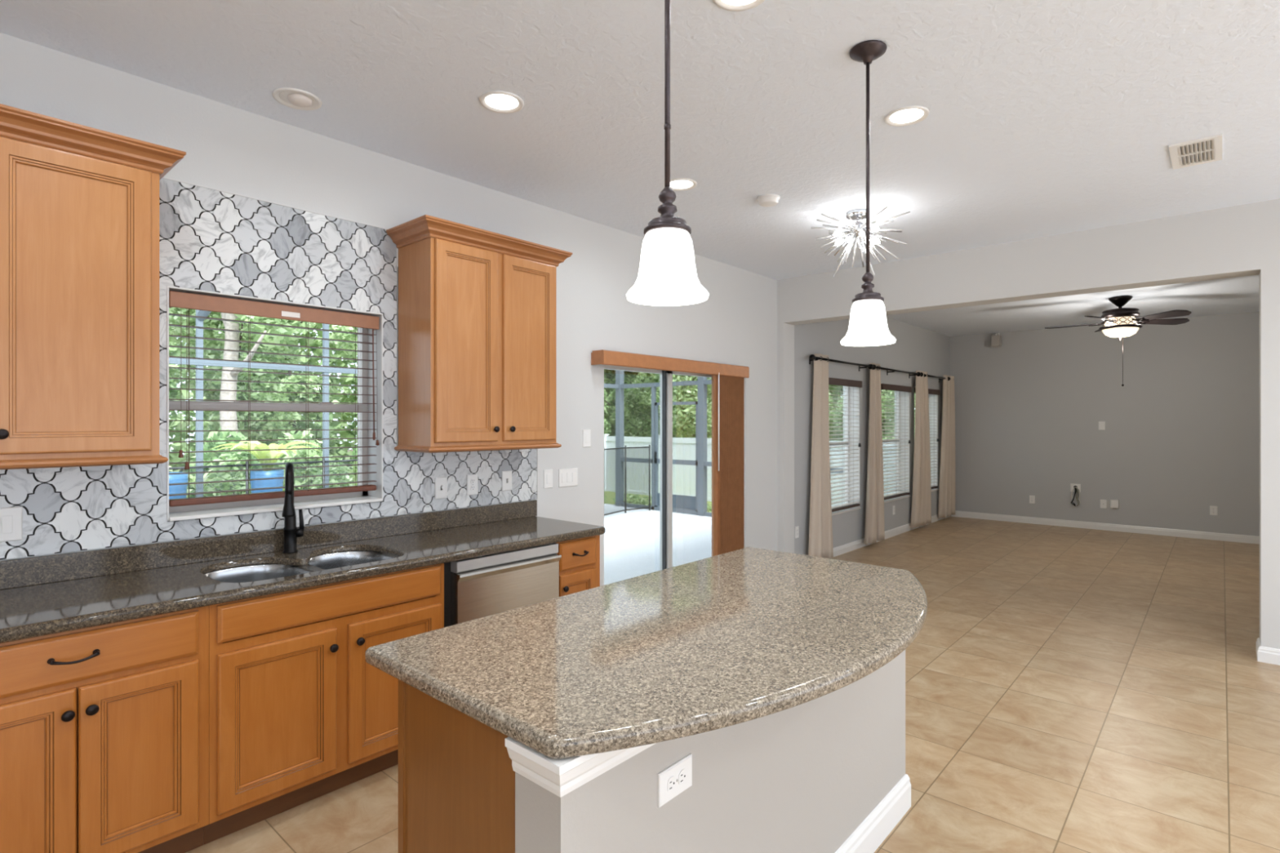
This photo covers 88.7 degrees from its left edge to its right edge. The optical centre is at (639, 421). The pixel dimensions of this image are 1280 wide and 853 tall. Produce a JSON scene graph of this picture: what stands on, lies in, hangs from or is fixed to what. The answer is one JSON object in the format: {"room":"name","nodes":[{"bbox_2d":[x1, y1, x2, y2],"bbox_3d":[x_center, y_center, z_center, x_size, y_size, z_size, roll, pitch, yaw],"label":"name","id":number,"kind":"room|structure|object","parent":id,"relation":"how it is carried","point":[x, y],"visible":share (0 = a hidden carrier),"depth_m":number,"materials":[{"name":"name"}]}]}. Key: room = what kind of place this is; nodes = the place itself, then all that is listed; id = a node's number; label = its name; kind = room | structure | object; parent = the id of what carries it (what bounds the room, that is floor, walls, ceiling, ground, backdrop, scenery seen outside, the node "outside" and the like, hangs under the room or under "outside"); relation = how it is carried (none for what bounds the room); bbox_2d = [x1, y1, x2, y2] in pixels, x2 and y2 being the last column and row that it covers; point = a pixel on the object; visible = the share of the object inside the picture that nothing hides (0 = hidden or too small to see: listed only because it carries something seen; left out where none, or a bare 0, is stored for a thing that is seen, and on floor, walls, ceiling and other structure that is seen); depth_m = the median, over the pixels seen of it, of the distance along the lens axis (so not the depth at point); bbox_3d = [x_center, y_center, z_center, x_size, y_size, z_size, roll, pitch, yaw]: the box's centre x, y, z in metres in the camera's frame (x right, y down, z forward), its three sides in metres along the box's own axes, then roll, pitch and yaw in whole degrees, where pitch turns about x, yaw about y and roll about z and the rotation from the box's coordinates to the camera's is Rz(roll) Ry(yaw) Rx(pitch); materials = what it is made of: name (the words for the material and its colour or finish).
{"room":"kitchen","nodes":[
{"label":"kitchen","id":0,"kind":"room"},
{"bbox_2d":[0,32,950,586],"bbox_3d":[0.369,-0.007,5.410,0.212,3.000,13.780,0,0,42],"label":"wall","id":1,"kind":"structure","parent":0,"point":[227,148],"depth_m":3.36,"materials":[{"name":"white paint"}]},
{"bbox_2d":[0,506,22,542],"bbox_3d":[-2.236,0.362,2.314,0.009,0.120,0.080,0,0,42],"label":"light switch","id":2,"kind":"object","parent":1,"relation":"attached to","point":[11,517],"visible":1,"depth_m":2.32,"materials":[{"name":"white plastic"}]},
{"bbox_2d":[0,103,186,470],"bbox_3d":[-2.134,-0.417,2.141,0.382,1.136,1.009,0,0,42],"label":"upper cabinet","id":3,"kind":"object","parent":1,"relation":"attached to","point":[79,204],"visible":1,"depth_m":2.20,"materials":[{"name":"brown wood"}]},
{"bbox_2d":[168,327,368,512],"bbox_3d":[-1.746,-0.079,3.122,0.077,0.937,0.906,0,0,42],"label":"window","id":4,"kind":"structure","parent":1,"relation":"in","point":[173,405],"depth_m":3.24,"materials":[{"name":"beige"}]},
{"bbox_2d":[168,290,379,506],"bbox_3d":[-1.657,-0.094,3.045,0.076,0.890,0.897,0,0,42],"label":"blind","id":5,"kind":"object","parent":4,"relation":"attached to","point":[176,299],"visible":0.89,"depth_m":2.99,"materials":[{"name":"brown wood"}]},
{"bbox_2d":[166,285,382,520],"bbox_3d":[-1.625,-0.076,3.014,0.013,0.955,0.918,0,0,42],"label":"window trim","id":6,"kind":"structure","parent":1,"relation":"in","point":[167,286],"depth_m":2.86,"materials":[{"name":"white paint"}]},
{"bbox_2d":[168,496,382,521],"bbox_3d":[-1.673,0.397,3.058,0.162,0.016,0.906,0,0,42],"label":"sill","id":7,"kind":"structure","parent":1,"relation":"attached to","point":[180,516],"depth_m":2.96,"materials":[{"name":"stone"}]},
{"bbox_2d":[435,476,447,498],"bbox_3d":[-1.089,0.362,3.599,0.018,0.117,0.073,0,0,42],"label":"light switch","id":8,"kind":"object","parent":1,"relation":"attached to","point":[441,483],"visible":1,"depth_m":3.60,"materials":[{"name":"white plastic"}]},
{"bbox_2d":[466,474,478,495],"bbox_3d":[-0.959,0.359,3.753,0.009,0.117,0.073,0,0,42],"label":"wall outlet","id":9,"kind":"object","parent":1,"relation":"attached to","point":[472,479],"visible":1,"depth_m":3.75,"materials":[{"name":"white plastic"}]},
{"bbox_2d":[386,214,572,453],"bbox_3d":[-0.848,-0.417,3.589,0.382,1.136,0.941,0,0,42],"label":"upper cabinet","id":10,"kind":"object","parent":1,"relation":"attached to","point":[477,307],"visible":1,"depth_m":3.39,"materials":[{"name":"brown wood"}]},
{"bbox_2d":[502,471,511,490],"bbox_3d":[-0.795,0.353,3.931,0.018,0.117,0.073,0,0,42],"label":"light switch","id":11,"kind":"object","parent":1,"relation":"attached to","point":[506,475],"visible":1,"depth_m":3.93,"materials":[{"name":"white plastic"}]},
{"bbox_2d":[543,469,552,488],"bbox_3d":[-0.585,0.363,4.187,0.009,0.117,0.073,0,0,42],"label":"light switch","id":12,"kind":"object","parent":1,"relation":"attached to","point":[548,473],"visible":1,"depth_m":4.18,"materials":[{"name":"white plastic"}]},
{"bbox_2d":[558,467,577,487],"bbox_3d":[-0.471,0.366,4.316,0.009,0.117,0.165,0,0,42],"label":"light switch","id":13,"kind":"object","parent":1,"relation":"attached to","point":[566,477],"visible":1,"depth_m":4.31,"materials":[{"name":"white plastic"}]},
{"bbox_2d":[582,429,591,447],"bbox_3d":[-0.360,0.111,4.441,0.009,0.117,0.073,0,0,42],"label":"light switch","id":14,"kind":"object","parent":1,"relation":"attached to","point":[586,433],"visible":1,"depth_m":4.44,"materials":[{"name":"white plastic"}]},
{"bbox_2d":[604,364,711,570],"bbox_3d":[0.263,0.511,5.330,0.120,1.965,1.820,0,0,42],"label":"door","id":15,"kind":"structure","parent":1,"relation":"in","point":[665,376],"depth_m":5.22,"materials":[{"name":"grey metal"}]},
{"bbox_2d":[591,350,749,556],"bbox_3d":[0.313,0.487,5.112,0.123,1.943,1.810,0,0,42],"label":"vertical blind","id":16,"kind":"object","parent":1,"relation":"attached to","point":[727,380],"visible":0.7,"depth_m":5.49,"materials":[{"name":"brown wood"}]},
{"bbox_2d":[808,354,873,371],"bbox_3d":[2.242,-0.648,7.290,0.116,0.092,1.560,0,0,42],"label":"curtain rod","id":17,"kind":"object","parent":1,"relation":"attached to","point":[811,357],"visible":1,"depth_m":7.17,"materials":[{"name":"black metal"}]},
{"bbox_2d":[808,353,833,558],"bbox_3d":[1.898,0.366,6.854,0.095,2.155,0.510,0,0,42],"label":"curtain","id":18,"kind":"object","parent":17,"relation":"hanging from","point":[820,527],"visible":0.97,"depth_m":6.83,"materials":[{"name":"fabric"}]},
{"bbox_2d":[829,377,859,508],"bbox_3d":[2.214,0.263,7.489,0.190,1.510,1.000,0,0,42],"label":"window","id":19,"kind":"structure","parent":1,"relation":"in","point":[850,399],"depth_m":7.86,"materials":[{"name":"white plastic"}]},
{"bbox_2d":[828,377,862,512],"bbox_3d":[2.279,0.257,7.431,0.084,1.483,0.988,0,0,42],"label":"blind","id":20,"kind":"object","parent":19,"relation":"attached to","point":[833,381],"visible":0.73,"depth_m":7.49,"materials":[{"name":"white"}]},
{"bbox_2d":[831,506,861,515],"bbox_3d":[2.242,1.022,7.464,0.145,0.016,1.000,0,0,42],"label":"sill","id":21,"kind":"structure","parent":1,"relation":"attached to","point":[853,508],"depth_m":7.50,"materials":[{"name":"stone"}]},
{"bbox_2d":[880,382,909,497],"bbox_3d":[3.306,0.263,8.719,0.190,1.510,1.030,0,0,42],"label":"window","id":22,"kind":"structure","parent":1,"relation":"in","point":[900,421],"depth_m":9.10,"materials":[{"name":"white plastic"}]},
{"bbox_2d":[880,383,911,500],"bbox_3d":[3.371,0.257,8.662,0.084,1.483,1.018,0,0,42],"label":"blind","id":23,"kind":"object","parent":22,"relation":"attached to","point":[883,386],"visible":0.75,"depth_m":8.67,"materials":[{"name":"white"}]},
{"bbox_2d":[871,364,920,378],"bbox_3d":[3.315,-0.648,8.498,0.116,0.092,1.630,0,0,42],"label":"curtain rod","id":24,"kind":"object","parent":1,"relation":"attached to","point":[918,374],"visible":0.92,"depth_m":8.44,"materials":[{"name":"black metal"}]},
{"bbox_2d":[864,363,884,545],"bbox_3d":[2.807,0.366,7.888,0.090,2.155,0.492,0,0,45],"label":"curtain","id":25,"kind":"object","parent":24,"relation":"hanging from","point":[874,531],"visible":0.98,"depth_m":7.89,"materials":[{"name":"fabric"}]},
{"bbox_2d":[884,495,910,502],"bbox_3d":[3.334,1.022,8.694,0.145,0.016,1.030,0,0,42],"label":"sill","id":26,"kind":"structure","parent":1,"relation":"attached to","point":[903,496],"depth_m":8.70,"materials":[{"name":"stone"}]},
{"bbox_2d":[914,386,937,488],"bbox_3d":[4.110,0.263,9.624,0.190,1.510,1.010,0,0,42],"label":"window","id":27,"kind":"structure","parent":1,"relation":"in","point":[931,404],"depth_m":9.97,"materials":[{"name":"white plastic"}]},
{"bbox_2d":[914,387,939,488],"bbox_3d":[4.175,0.257,9.566,0.084,1.483,0.998,0,0,42],"label":"blind","id":28,"kind":"object","parent":27,"relation":"attached to","point":[935,392],"visible":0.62,"depth_m":9.80,"materials":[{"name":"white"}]},
{"bbox_2d":[920,372,950,382],"bbox_3d":[4.301,-0.648,9.608,0.116,0.092,1.280,0,0,42],"label":"curtain rod","id":29,"kind":"object","parent":1,"relation":"attached to","point":[922,373],"visible":0.72,"depth_m":9.64,"materials":[{"name":"black metal"}]},
{"bbox_2d":[911,370,931,527],"bbox_3d":[3.961,0.366,9.188,0.100,2.155,0.640,0,0,42],"label":"curtain","id":30,"kind":"object","parent":29,"relation":"hanging from","point":[921,515],"visible":1,"depth_m":9.13,"materials":[{"name":"fabric"}]},
{"bbox_2d":[937,374,955,518],"bbox_3d":[4.729,0.366,10.060,0.093,2.155,0.632,0,0,43],"label":"curtain","id":31,"kind":"object","parent":29,"relation":"hanging from","point":[946,507],"visible":0.98,"depth_m":10.02,"materials":[{"name":"fabric"}]},
{"bbox_2d":[0,0,1279,336],"bbox_3d":[2.707,-1.423,3.233,6.200,0.142,13.630,0,0,42],"label":"ceiling","id":32,"kind":"structure","parent":0,"point":[1046,117],"depth_m":2.82,"materials":[{"name":"white paint"}]},
{"bbox_2d":[271,87,321,110],"bbox_3d":[-1.456,-1.359,2.784,0.188,0.028,0.188,0,0,42],"label":"recessed light","id":33,"kind":"object","parent":32,"relation":"in","point":[297,99],"visible":1,"depth_m":2.76,"materials":[{"name":"white"}]},
{"bbox_2d":[479,90,524,113],"bbox_3d":[-0.593,-1.370,2.811,0.188,0.008,0.188,0,0,42],"label":"recessed light","id":34,"kind":"object","parent":32,"relation":"in","point":[498,101],"visible":1,"depth_m":2.81,"materials":[{"name":"white"}]},
{"bbox_2d":[626,0,709,306],"bbox_3d":[0.065,-0.832,1.543,0.195,1.084,0.195,0,0,42],"label":"pendant light","id":35,"kind":"object","parent":32,"relation":"hanging from","point":[667,276],"visible":1,"depth_m":1.50,"materials":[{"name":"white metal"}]},
{"bbox_2d":[670,177,697,191],"bbox_3d":[0.236,-1.370,3.784,0.188,0.008,0.188,0,0,42],"label":"recessed light","id":36,"kind":"object","parent":32,"relation":"in","point":[680,184],"visible":0.91,"depth_m":3.78,"materials":[{"name":"white"}]},
{"bbox_2d":[712,0,764,11],"bbox_3d":[0.321,-1.370,2.089,0.188,0.008,0.188,0,0,42],"label":"recessed light","id":37,"kind":"object","parent":32,"relation":"in","point":[728,5],"visible":1,"depth_m":2.15,"materials":[{"name":"white"}]},
{"bbox_2d":[756,194,780,207],"bbox_3d":[0.787,-1.353,4.015,0.140,0.041,0.140,0,0,42],"label":"smoke detector","id":38,"kind":"object","parent":32,"relation":"attached to","point":[766,200],"visible":1,"depth_m":3.97,"materials":[{"name":"white plastic"}]},
{"bbox_2d":[811,206,910,277],"bbox_3d":[1.426,-1.160,4.321,0.587,0.427,0.613,0,0,-7],"label":"starburst light","id":39,"kind":"object","parent":32,"relation":"attached to","point":[858,229],"visible":0.98,"depth_m":4.26,"materials":[{"name":"silver metal"}]},
{"bbox_2d":[840,40,896,346],"bbox_3d":[0.841,-0.832,2.417,0.195,1.084,0.195,0,0,42],"label":"pendant light","id":40,"kind":"object","parent":32,"relation":"hanging from","point":[868,324],"visible":1,"depth_m":2.39,"materials":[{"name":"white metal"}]},
{"bbox_2d":[884,106,928,126],"bbox_3d":[1.196,-1.370,2.939,0.188,0.008,0.188,0,0,42],"label":"recessed light","id":41,"kind":"object","parent":32,"relation":"in","point":[908,115],"visible":1,"depth_m":2.93,"materials":[{"name":"white"}]},
{"bbox_2d":[1044,295,1191,386],"bbox_3d":[5.165,-0.869,7.131,1.300,0.964,1.346,0,0,42],"label":"ceiling fan","id":42,"kind":"object","parent":32,"relation":"hanging from","point":[1120,322],"visible":1,"depth_m":7.00,"materials":[{"name":"brown metal"}]},
{"bbox_2d":[1168,133,1222,169],"bbox_3d":[2.829,-1.369,3.332,0.200,0.009,0.390,0,0,42],"label":"ceiling vent","id":43,"kind":"object","parent":32,"relation":"in","point":[1206,149],"visible":1,"depth_m":3.31,"materials":[{"name":"white metal"}]},
{"bbox_2d":[185,516,1279,852],"bbox_3d":[2.688,1.568,3.250,6.550,0.150,13.930,0,0,42],"label":"floor","id":44,"kind":"structure","parent":0,"point":[1068,690],"depth_m":3.45,"materials":[{"name":"tile"}]},
{"bbox_2d":[0,605,208,852],"bbox_3d":[-1.937,1.061,2.178,0.651,0.865,0.725,0,0,42],"label":"base cabinet","id":45,"kind":"object","parent":44,"relation":"on","point":[104,729],"visible":0.99,"depth_m":2.05,"materials":[{"name":"brown wood"}]},
{"bbox_2d":[203,563,444,844],"bbox_3d":[-1.394,1.061,2.795,0.644,0.865,0.916,0,0,42],"label":"base cabinet","id":46,"kind":"object","parent":44,"relation":"on","point":[299,714],"visible":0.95,"depth_m":2.50,"materials":[{"name":"brown wood"}]},
{"bbox_2d":[0,500,605,644],"bbox_3d":[-1.577,0.560,2.595,0.639,0.141,3.486,0,0,42],"label":"countertop","id":47,"kind":"structure","parent":46,"relation":"on","point":[50,594],"depth_m":2.61,"materials":[{"name":"stone"}]},
{"bbox_2d":[281,462,304,553],"bbox_3d":[-1.542,0.382,2.882,0.085,0.411,0.233,0,0,-18],"label":"kitchen faucet","id":48,"kind":"object","parent":47,"relation":"on","point":[291,532],"visible":1,"depth_m":2.93,"materials":[{"name":"black metal"}]},
{"bbox_2d":[203,550,398,582],"bbox_3d":[-1.416,0.712,2.785,0.508,0.190,0.785,0,0,42],"label":"sink","id":49,"kind":"object","parent":47,"relation":"in","point":[256,572],"visible":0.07,"depth_m":2.87,"materials":[{"name":"silver metal"}]},
{"bbox_2d":[444,542,561,626],"bbox_3d":[-0.854,1.062,3.378,0.622,0.862,0.647,0,0,42],"label":"dishwasher","id":50,"kind":"object","parent":44,"relation":"on","point":[479,587],"visible":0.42,"depth_m":3.14,"materials":[{"name":"silver metal"}]},
{"bbox_2d":[555,534,599,596],"bbox_3d":[-0.539,1.061,3.753,0.651,0.865,0.326,0,0,42],"label":"base cabinet","id":51,"kind":"object","parent":44,"relation":"on","point":[580,561],"visible":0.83,"depth_m":3.56,"materials":[{"name":"brown wood"}]},
{"bbox_2d":[398,649,911,852],"bbox_3d":[0.252,1.058,2.047,0.756,0.871,1.823,0,0,42],"label":"kitchen island","id":52,"kind":"object","parent":44,"relation":"on","point":[824,774],"visible":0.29,"depth_m":1.57,"materials":[{"name":"white paint"}]},
{"bbox_2d":[364,546,928,759],"bbox_3d":[0.277,0.600,2.034,1.018,0.042,1.839,0,0,42],"label":"island countertop","id":53,"kind":"structure","parent":52,"relation":"on","point":[748,633],"depth_m":1.66,"materials":[{"name":"stone"}]},
{"bbox_2d":[657,753,692,807],"bbox_3d":[0.081,0.801,1.466,0.009,0.073,0.117,0,0,42],"label":"wall outlet","id":54,"kind":"object","parent":52,"relation":"attached to","point":[673,780],"visible":1,"depth_m":1.46,"materials":[{"name":"white plastic"}]},
{"bbox_2d":[666,776,675,792],"bbox_3d":[0.070,0.801,1.450,0.003,0.033,0.029,0,0,42],"label":"receptacle","id":55,"kind":"object","parent":54,"relation":"attached to","point":[671,780],"depth_m":1.45,"materials":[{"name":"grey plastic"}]},
{"bbox_2d":[678,768,687,785],"bbox_3d":[0.096,0.801,1.479,0.003,0.033,0.029,0,0,42],"label":"receptacle","id":56,"kind":"object","parent":54,"relation":"attached to","point":[682,773],"depth_m":1.48,"materials":[{"name":"white plastic"}]},
{"bbox_2d":[777,199,1279,648],"bbox_3d":[3.716,-0.007,4.370,6.200,3.000,0.210,0,0,42],"label":"wall","id":57,"kind":"structure","parent":0,"point":[1242,240],"depth_m":4.70,"materials":[{"name":"white paint"}]},
{"bbox_2d":[1255,637,1279,665],"bbox_3d":[4.984,1.446,3.244,2.811,0.095,0.242,0,0,42],"label":"baseboard","id":58,"kind":"structure","parent":57,"relation":"attached to","point":[1264,654],"depth_m":4.06,"materials":[{"name":"white wood"}]},
{"bbox_2d":[950,311,1259,536],"bbox_3d":[6.833,-0.007,8.783,5.000,3.000,0.150,0,0,42],"label":"wall","id":59,"kind":"structure","parent":0,"point":[1180,439],"depth_m":8.95,"materials":[{"name":"grey paint"}]},
{"bbox_2d":[991,333,1001,346],"bbox_3d":[5.375,-1.239,9.870,0.120,0.215,0.166,0,0,42],"label":"wall speaker","id":60,"kind":"object","parent":59,"relation":"attached to","point":[996,340],"visible":1,"depth_m":9.81,"materials":[{"name":"grey plastic"}]},
{"bbox_2d":[991,335,999,346],"bbox_3d":[5.321,-1.217,9.809,0.100,0.150,0.004,0,0,42],"label":"grille","id":61,"kind":"object","parent":60,"relation":"attached to","point":[995,339],"depth_m":9.81,"materials":[{"name":"grey plastic"}]},
{"bbox_2d":[832,511,1259,557],"bbox_3d":[4.805,1.446,6.499,5.000,0.095,5.960,0,0,42],"label":"baseboard","id":62,"kind":"structure","parent":59,"relation":"attached to","point":[841,549],"depth_m":8.81,"materials":[{"name":"white wood"}]},
{"bbox_2d":[1070,483,1080,506],"bbox_3d":[6.153,1.034,9.252,0.130,0.317,0.052,0,0,42],"label":"cable plate","id":63,"kind":"object","parent":59,"relation":"attached to","point":[1074,488],"visible":1,"depth_m":9.25,"materials":[{"name":"white plastic"}]},
{"bbox_2d":[1098,421,1105,430],"bbox_3d":[6.394,0.051,9.069,0.073,0.117,0.006,0,0,42],"label":"blank plate","id":64,"kind":"object","parent":59,"relation":"attached to","point":[1101,424],"visible":1,"depth_m":9.06,"materials":[{"name":"white plastic"}]},
{"bbox_2d":[1100,499,1106,508],"bbox_3d":[6.405,1.133,9.054,0.073,0.117,0.013,0,0,42],"label":"cable jack","id":65,"kind":"object","parent":59,"relation":"attached to","point":[1103,502],"visible":1,"depth_m":9.05,"materials":[{"name":"white plastic"}]},
{"bbox_2d":[1110,499,1118,508],"bbox_3d":[6.492,1.125,8.963,0.090,0.117,0.034,0,0,42],"label":"electrical outlet","id":66,"kind":"object","parent":59,"relation":"attached to","point":[1113,503],"visible":1,"depth_m":8.95,"materials":[{"name":"white plastic"}]},
{"bbox_2d":[1209,506,1217,515],"bbox_3d":[7.263,1.123,8.295,0.073,0.117,0.009,0,0,42],"label":"wall outlet","id":67,"kind":"object","parent":59,"relation":"attached to","point":[1213,509],"visible":1,"depth_m":8.29,"materials":[{"name":"white plastic"}]},
{"label":"outside","id":68,"kind":"structure","parent":0,"visible":0},
{"bbox_2d":[604,503,711,585],"bbox_3d":[-4.946,1.608,6.211,8.800,0.170,14.720,0,0,42],"label":"deck","id":69,"kind":"object","parent":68,"point":[631,538],"visible":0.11,"depth_m":8.34,"materials":[{"name":"concrete"}]},
{"bbox_2d":[168,471,187,513],"bbox_3d":[-4.632,1.013,6.414,0.340,1.020,0.340,0,0,42],"label":"planter","id":70,"kind":"object","parent":69,"relation":"on","point":[173,478],"visible":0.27,"depth_m":6.36,"materials":[{"name":"ceramic"}]},
{"bbox_2d":[249,469,284,506],"bbox_3d":[-4.035,1.023,7.087,0.320,1.000,0.320,0,0,42],"label":"planter","id":71,"kind":"object","parent":69,"relation":"on","point":[273,473],"visible":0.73,"depth_m":6.96,"materials":[{"name":"ceramic"}]},
{"bbox_2d":[209,440,320,471],"bbox_3d":[-4.129,0.383,7.143,1.051,0.370,1.014,0,0,31],"label":"plant","id":72,"kind":"object","parent":71,"relation":"in","point":[253,445],"visible":0.75,"depth_m":7.02,"materials":[{"name":"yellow plant"}]},
{"bbox_2d":[168,444,650,515],"bbox_3d":[-2.814,0.958,7.942,0.178,1.130,8.968,0,0,42],"label":"fence","id":73,"kind":"object","parent":69,"relation":"on","point":[323,461],"visible":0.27,"depth_m":7.14,"materials":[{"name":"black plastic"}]},
{"bbox_2d":[168,310,843,516],"bbox_3d":[-2.001,-0.807,6.595,4.705,4.661,10.205,0,0,42],"label":"cage","id":74,"kind":"object","parent":69,"relation":"on","point":[687,504],"visible":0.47,"depth_m":10.63,"materials":[{"name":"silver metal"}]},
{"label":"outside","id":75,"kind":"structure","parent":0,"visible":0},
{"bbox_2d":[168,448,353,496],"bbox_3d":[-3.082,1.903,19.454,56.000,0.180,65.000,0,0,42],"label":"ground","id":76,"kind":"structure","parent":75,"point":[352,450],"depth_m":31.96,"materials":[{"name":"plant"}]},
{"bbox_2d":[168,338,180,400],"bbox_3d":[-11.936,-2.449,14.965,2.336,8.534,2.469,0,0,-29],"label":"tree","id":77,"kind":"object","parent":76,"relation":"on","point":[172,393],"visible":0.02,"depth_m":15.72,"materials":[{"name":"green plant"}]},
{"bbox_2d":[187,468,231,497],"bbox_3d":[-5.605,1.214,8.304,0.896,1.200,0.914,0,0,42],"label":"fan palm","id":78,"kind":"object","parent":76,"relation":"on","point":[193,479],"visible":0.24,"depth_m":8.29,"materials":[{"name":"green plant"}]},
{"bbox_2d":[186,426,262,506],"bbox_3d":[-5.851,0.939,9.250,0.954,1.776,1.010,0,0,42],"label":"shrub","id":79,"kind":"object","parent":76,"relation":"on","point":[223,435],"visible":0.12,"depth_m":9.13,"materials":[{"name":"green plant"}]},
{"bbox_2d":[204,448,250,510],"bbox_3d":[-4.960,1.073,7.928,0.586,1.498,0.596,0,0,-21],"label":"shrub","id":80,"kind":"object","parent":76,"relation":"on","point":[221,476],"visible":0.24,"depth_m":7.86,"materials":[{"name":"green plant"}]},
{"bbox_2d":[168,306,300,469],"bbox_3d":[-8.233,-1.237,13.448,3.028,6.120,2.880,0,0,42],"label":"tree","id":81,"kind":"object","parent":76,"relation":"on","point":[209,344],"visible":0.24,"depth_m":13.14,"materials":[{"name":"green plant"}]},
{"bbox_2d":[219,312,314,494],"bbox_3d":[-6.731,-2.234,10.741,2.699,8.108,2.775,0,0,-16],"label":"tree","id":82,"kind":"object","parent":76,"relation":"on","point":[228,355],"visible":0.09,"depth_m":10.82,"materials":[{"name":"green plant"}]},
{"bbox_2d":[245,320,337,489],"bbox_3d":[-9.496,-2.464,17.582,3.414,8.560,2.622,0,0,12],"label":"tree","id":83,"kind":"object","parent":76,"relation":"on","point":[297,388],"visible":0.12,"depth_m":16.73,"materials":[{"name":"green plant"}]},
{"bbox_2d":[272,427,333,502],"bbox_3d":[-5.335,0.963,10.285,0.961,1.753,1.025,0,0,42],"label":"shrub","id":84,"kind":"object","parent":76,"relation":"on","point":[297,481],"visible":0.28,"depth_m":10.12,"materials":[{"name":"green plant"}]},
{"bbox_2d":[311,457,353,500],"bbox_3d":[-4.128,1.166,8.868,0.620,1.378,0.616,0,0,42],"label":"shrub","id":85,"kind":"object","parent":76,"relation":"on","point":[333,479],"visible":0.1,"depth_m":8.80,"materials":[{"name":"green plant"}]},
{"bbox_2d":[313,464,354,486],"bbox_3d":[-4.391,1.221,9.711,0.879,1.187,0.903,0,0,42],"label":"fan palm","id":86,"kind":"object","parent":76,"relation":"on","point":[344,467],"visible":0.16,"depth_m":9.64,"materials":[{"name":"green plant"}]},
{"bbox_2d":[328,324,357,362],"bbox_3d":[-5.799,-1.310,15.894,3.396,6.273,3.328,0,0,-44],"label":"tree","id":87,"kind":"object","parent":76,"relation":"on","point":[338,335],"visible":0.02,"depth_m":14.66,"materials":[{"name":"green plant"}]},
{"bbox_2d":[346,447,357,481],"bbox_3d":[-4.372,0.973,10.928,0.971,1.749,1.035,0,0,42],"label":"shrub","id":88,"kind":"object","parent":76,"relation":"on","point":[353,451],"visible":0.02,"depth_m":10.67,"materials":[{"name":"green plant"}]},
{"bbox_2d":[348,461,359,497],"bbox_3d":[-3.918,1.085,9.483,0.621,1.461,0.614,0,0,42],"label":"shrub","id":89,"kind":"object","parent":76,"relation":"on","point":[353,470],"visible":0.02,"depth_m":9.40,"materials":[{"name":"green plant"}]},
{"bbox_2d":[215,462,711,512],"bbox_3d":[-2.829,1.773,24.445,29.750,0.120,15.200,0,0,42],"label":"lawn","id":90,"kind":"structure","parent":76,"relation":"on","point":[610,495],"depth_m":15.02,"materials":[{"name":"green plant"}]},
{"bbox_2d":[604,374,611,418],"bbox_3d":[-1.714,-2.298,29.181,3.001,8.229,2.726,0,0,42],"label":"tree","id":91,"kind":"object","parent":90,"relation":"on","point":[606,407],"visible":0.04,"depth_m":28.26,"materials":[{"name":"green plant"}]},
{"bbox_2d":[612,493,642,504],"bbox_3d":[-0.246,1.603,13.390,0.648,0.310,0.635,0,0,42],"label":"shrub","id":92,"kind":"object","parent":90,"relation":"on","point":[631,501],"visible":0.37,"depth_m":13.33,"materials":[{"name":"green plant"}]},
{"bbox_2d":[632,497,651,506],"bbox_3d":[0.166,1.606,12.717,0.611,0.319,0.640,0,0,42],"label":"shrub","id":93,"kind":"object","parent":90,"relation":"on","point":[644,502],"visible":0.23,"depth_m":12.62,"materials":[{"name":"green plant"}]},
{"bbox_2d":[828,384,894,440],"bbox_3d":[7.370,-2.692,23.206,3.255,9.023,2.880,0,0,42],"label":"tree","id":94,"kind":"object","parent":90,"relation":"on","point":[841,388],"visible":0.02,"depth_m":23.27,"materials":[{"name":"green plant"}]},
{"bbox_2d":[833,389,915,439],"bbox_3d":[6.426,-1.594,16.988,3.329,6.824,2.550,0,0,-18],"label":"tree","id":95,"kind":"object","parent":90,"relation":"on","point":[884,408],"visible":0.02,"depth_m":16.43,"materials":[{"name":"green plant"}]},
{"bbox_2d":[168,316,915,472],"bbox_3d":[-6.168,-3.183,27.165,38.759,10.448,15.705,0,0,-22],"label":"treeline","id":96,"kind":"object","parent":76,"relation":"on","point":[175,352],"visible":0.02,"depth_m":23.48,"materials":[{"name":"green plant"}]},
{"bbox_2d":[604,388,611,435],"bbox_3d":[-2.143,-1.652,19.990,2.603,6.944,2.983,0,0,2],"label":"tree","id":97,"kind":"object","parent":76,"relation":"on","point":[607,426],"visible":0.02,"depth_m":19.98,"materials":[{"name":"green plant"}]},
{"bbox_2d":[604,368,644,436],"bbox_3d":[-0.571,-1.671,24.953,2.707,6.982,2.268,0,0,42],"label":"tree","id":98,"kind":"object","parent":76,"relation":"on","point":[629,377],"visible":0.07,"depth_m":24.80,"materials":[{"name":"green plant"}]},
{"bbox_2d":[608,372,688,436],"bbox_3d":[0.383,-1.345,21.187,2.968,6.321,2.826,0,0,9],"label":"tree","id":99,"kind":"object","parent":76,"relation":"on","point":[635,428],"visible":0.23,"depth_m":21.14,"materials":[{"name":"green plant"}]},
{"bbox_2d":[648,373,711,438],"bbox_3d":[1.617,-1.216,18.078,3.197,6.064,2.611,0,0,42],"label":"tree","id":100,"kind":"object","parent":76,"relation":"on","point":[686,393],"visible":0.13,"depth_m":17.42,"materials":[{"name":"green plant"}]},
{"bbox_2d":[604,434,894,505],"bbox_3d":[0.492,1.058,15.076,14.790,1.510,0.150,0,0,42],"label":"vinyl fence","id":101,"kind":"object","parent":76,"relation":"on","point":[683,448],"visible":0.06,"depth_m":14.77,"materials":[{"name":"white plastic"}]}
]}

